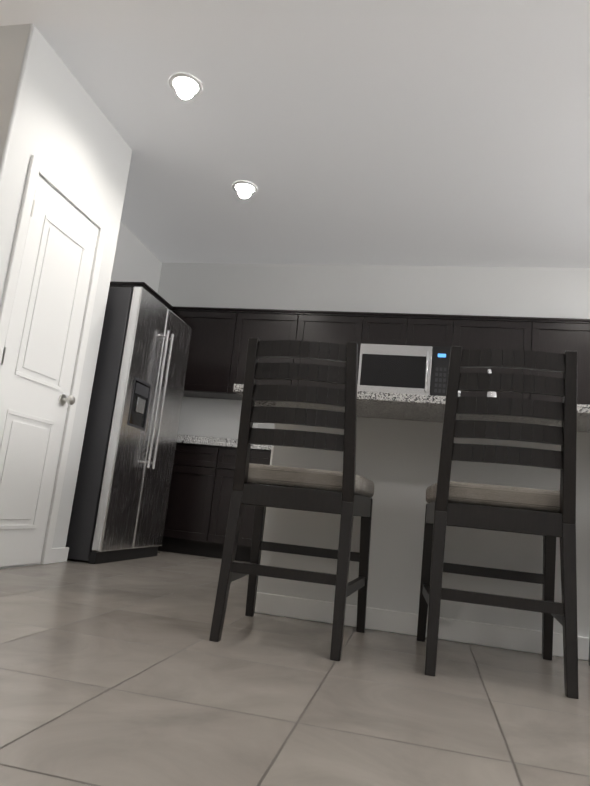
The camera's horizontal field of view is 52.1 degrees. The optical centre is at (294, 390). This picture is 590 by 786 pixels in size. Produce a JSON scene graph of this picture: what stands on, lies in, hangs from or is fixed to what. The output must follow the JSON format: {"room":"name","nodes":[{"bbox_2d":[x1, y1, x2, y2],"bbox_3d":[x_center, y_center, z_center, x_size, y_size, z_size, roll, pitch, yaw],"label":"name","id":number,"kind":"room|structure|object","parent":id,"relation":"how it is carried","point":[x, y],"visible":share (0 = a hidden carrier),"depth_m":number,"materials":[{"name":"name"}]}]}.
{"room":"kitchen","nodes":[
{"label":"kitchen","id":0,"kind":"room"},
{"bbox_2d":[110,221,161,292],"bbox_3d":[-1.774,-0.156,4.967,0.200,2.745,1.897,3,-11,13],"label":"wall","id":1,"kind":"structure","parent":0,"point":[136,259],"depth_m":5.53,"materials":[{"name":"white paint"}]},
{"bbox_2d":[109,281,176,312],"bbox_3d":[-1.377,-0.465,5.300,0.388,0.784,0.614,3,-11,13],"label":"upper cabinet","id":2,"kind":"object","parent":1,"relation":"attached to","point":[112,283],"depth_m":5.10,"materials":[{"name":"black wood"}]},
{"bbox_2d":[0,551,589,785],"bbox_3d":[0.117,0.739,1.052,12.400,0.100,8.660,3,-11,13],"label":"floor","id":3,"kind":"structure","parent":0,"point":[123,673],"depth_m":1.50,"materials":[{"name":"tile"}]},
{"bbox_2d":[0,24,131,568],"bbox_3d":[-1.772,-0.448,3.456,0.830,2.745,1.117,3,-11,13],"label":"wall block","id":4,"kind":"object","parent":3,"relation":"on","point":[56,121],"visible":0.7,"depth_m":3.40,"materials":[{"name":"white paint"}]},
{"bbox_2d":[0,176,97,566],"bbox_3d":[-1.358,-0.080,3.283,0.090,2.025,0.623,3,-11,13],"label":"pantry door","id":5,"kind":"structure","parent":4,"relation":"attached to","point":[38,360],"depth_m":3.28,"materials":[{"name":"white wood"}]},
{"bbox_2d":[0,155,107,564],"bbox_3d":[-1.391,-0.113,3.299,0.020,2.109,0.767,3,-11,13],"label":"door frame","id":6,"kind":"structure","parent":4,"relation":"attached to","point":[37,167],"depth_m":3.47,"materials":[{"name":"white wood"}]},
{"bbox_2d":[49,547,68,563],"bbox_3d":[-1.494,0.877,3.119,0.013,0.085,1.130,3,-11,13],"label":"baseboard","id":7,"kind":"structure","parent":4,"relation":"attached to","point":[58,555],"depth_m":3.57,"materials":[{"name":"white"}]},
{"bbox_2d":[66,287,191,563],"bbox_3d":[-1.367,0.255,4.335,0.856,1.785,0.913,3,-11,13],"label":"fridge","id":8,"kind":"object","parent":3,"relation":"on","point":[121,496],"visible":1,"depth_m":3.98,"materials":[{"name":"grey metal"}]},
{"bbox_2d":[158,442,209,554],"bbox_3d":[-0.862,0.936,5.199,0.653,0.884,0.632,3,-11,13],"label":"base cabinet","id":9,"kind":"object","parent":3,"relation":"on","point":[200,493],"depth_m":4.90,"materials":[{"name":"black wood"}]},
{"bbox_2d":[194,446,270,561],"bbox_3d":[-0.342,0.967,5.082,0.654,0.884,0.632,3,-11,13],"label":"base cabinet","id":10,"kind":"object","parent":3,"relation":"on","point":[220,467],"depth_m":4.83,"materials":[{"name":"black wood"}]},
{"bbox_2d":[177,438,271,449],"bbox_3d":[-0.558,0.502,5.217,2.134,0.031,0.653,3,-11,13],"label":"countertop","id":11,"kind":"structure","parent":10,"relation":"on","point":[193,441],"depth_m":4.92,"materials":[{"name":"grey stone"}]},
{"bbox_2d":[209,338,374,660],"bbox_3d":[0.030,0.388,2.285,0.496,1.035,0.615,3,-11,13],"label":"stool","id":12,"kind":"object","parent":3,"relation":"on","point":[347,493],"visible":1,"depth_m":2.09,"materials":[{"name":"brown wood"}]},
{"bbox_2d":[255,417,589,660],"bbox_3d":[0.918,0.653,2.783,2.061,0.884,0.668,3,-11,13],"label":"kitchen island","id":13,"kind":"object","parent":3,"relation":"on","point":[398,441],"depth_m":2.54,"materials":[{"name":"white paint"}]},
{"bbox_2d":[233,384,589,432],"bbox_3d":[0.891,0.109,2.405,2.213,0.031,0.536,3,-11,13],"label":"island countertop","id":14,"kind":"structure","parent":13,"relation":"on","point":[402,407],"depth_m":2.38,"materials":[{"name":"grey stone"}]},
{"bbox_2d":[458,369,496,396],"bbox_3d":[0.876,0.048,2.835,0.281,0.240,0.308,3,-11,13],"label":"faucet","id":15,"kind":"object","parent":14,"relation":"on","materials":[{"name":"silver metal"}]},
{"bbox_2d":[417,346,578,698],"bbox_3d":[0.712,0.429,2.132,0.496,1.035,0.615,3,-11,13],"label":"stool","id":16,"kind":"object","parent":3,"relation":"on","point":[549,516],"visible":1,"depth_m":1.93,"materials":[{"name":"brown wood"}]},
{"bbox_2d":[588,637,589,664],"bbox_3d":[1.323,0.465,1.995,0.496,1.035,0.615,3,-11,13],"label":"stool","id":17,"kind":"object","parent":3,"relation":"on","point":[589,652],"visible":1,"depth_m":2.24,"materials":[{"name":"brown wood"}]},
{"bbox_2d":[0,0,589,267],"bbox_3d":[0.405,-2.040,1.589,12.400,0.100,8.660,3,-11,13],"label":"ceiling","id":18,"kind":"structure","parent":0,"point":[456,133],"depth_m":3.63,"materials":[{"name":"white paint"}]},
{"bbox_2d":[169,73,202,96],"bbox_3d":[-0.620,-1.732,3.431,0.194,0.009,0.194,3,-11,13],"label":"recessed light","id":19,"kind":"object","parent":18,"relation":"in","point":[184,85],"visible":1,"depth_m":3.43,"materials":[{"name":"white glass"}]},
{"bbox_2d":[232,181,257,194],"bbox_3d":[-0.372,-1.502,4.488,0.194,0.009,0.194,3,-11,13],"label":"recessed light","id":20,"kind":"object","parent":18,"relation":"in","point":[244,188],"visible":1,"depth_m":4.48,"materials":[{"name":"white glass"}]},
{"bbox_2d":[158,263,589,438],"bbox_3d":[2.690,0.316,5.018,8.930,2.745,0.200,3,-11,13],"label":"wall","id":21,"kind":"structure","parent":0,"point":[520,292],"depth_m":5.61,"materials":[{"name":"white paint"}]},
{"bbox_2d":[174,306,244,398],"bbox_3d":[-0.827,-0.350,5.598,0.724,0.784,0.383,3,-11,13],"label":"upper cabinet","id":22,"kind":"object","parent":21,"relation":"attached to","point":[217,357],"depth_m":5.46,"materials":[{"name":"black wood"}]},
{"bbox_2d":[177,434,271,445],"bbox_3d":[0.501,0.560,5.310,4.163,0.105,0.023,3,-11,13],"label":"backsplash","id":23,"kind":"structure","parent":21,"relation":"attached to","point":[200,438],"depth_m":5.58,"materials":[{"name":"grey stone"}]},
{"bbox_2d":[221,309,288,399],"bbox_3d":[-0.250,-0.310,5.498,0.690,0.784,0.323,3,-11,13],"label":"upper cabinet","id":24,"kind":"object","parent":21,"relation":"attached to","point":[262,324],"depth_m":5.38,"materials":[{"name":"black wood"}]},
{"bbox_2d":[281,310,360,389],"bbox_3d":[0.280,-0.278,5.379,0.637,0.784,0.323,3,-11,13],"label":"upper cabinet","id":25,"kind":"object","parent":21,"relation":"attached to","point":[338,327],"depth_m":5.26,"materials":[{"name":"black wood"}]},
{"bbox_2d":[361,312,400,344],"bbox_3d":[0.825,-0.488,5.310,0.430,0.289,0.323,3,-11,13],"label":"upper cabinet","id":26,"kind":"object","parent":21,"relation":"attached to","point":[376,328],"depth_m":5.17,"materials":[{"name":"black wood"}]},
{"bbox_2d":[397,313,452,346],"bbox_3d":[1.142,-0.469,5.238,0.430,0.289,0.323,3,-11,13],"label":"upper cabinet","id":27,"kind":"object","parent":21,"relation":"attached to","point":[432,330],"depth_m":5.09,"materials":[{"name":"black wood"}]},
{"bbox_2d":[357,343,450,395],"bbox_3d":[0.933,-0.126,5.142,0.750,0.450,0.451,3,-11,13],"label":"microwave","id":28,"kind":"object","parent":27,"relation":"attached to","point":[408,369],"visible":0.75,"depth_m":4.98,"materials":[{"name":"grey metal"}]},
{"bbox_2d":[449,315,520,398],"bbox_3d":[1.658,-0.195,5.070,0.680,0.784,0.323,3,-11,13],"label":"upper cabinet","id":29,"kind":"object","parent":21,"relation":"attached to","point":[469,331],"depth_m":4.97,"materials":[{"name":"black wood"}]},
{"bbox_2d":[521,317,589,404],"bbox_3d":[2.203,-0.162,4.948,0.680,0.784,0.323,3,-11,13],"label":"upper cabinet","id":30,"kind":"object","parent":21,"relation":"attached to","point":[553,335],"depth_m":4.84,"materials":[{"name":"black wood"}]}
]}

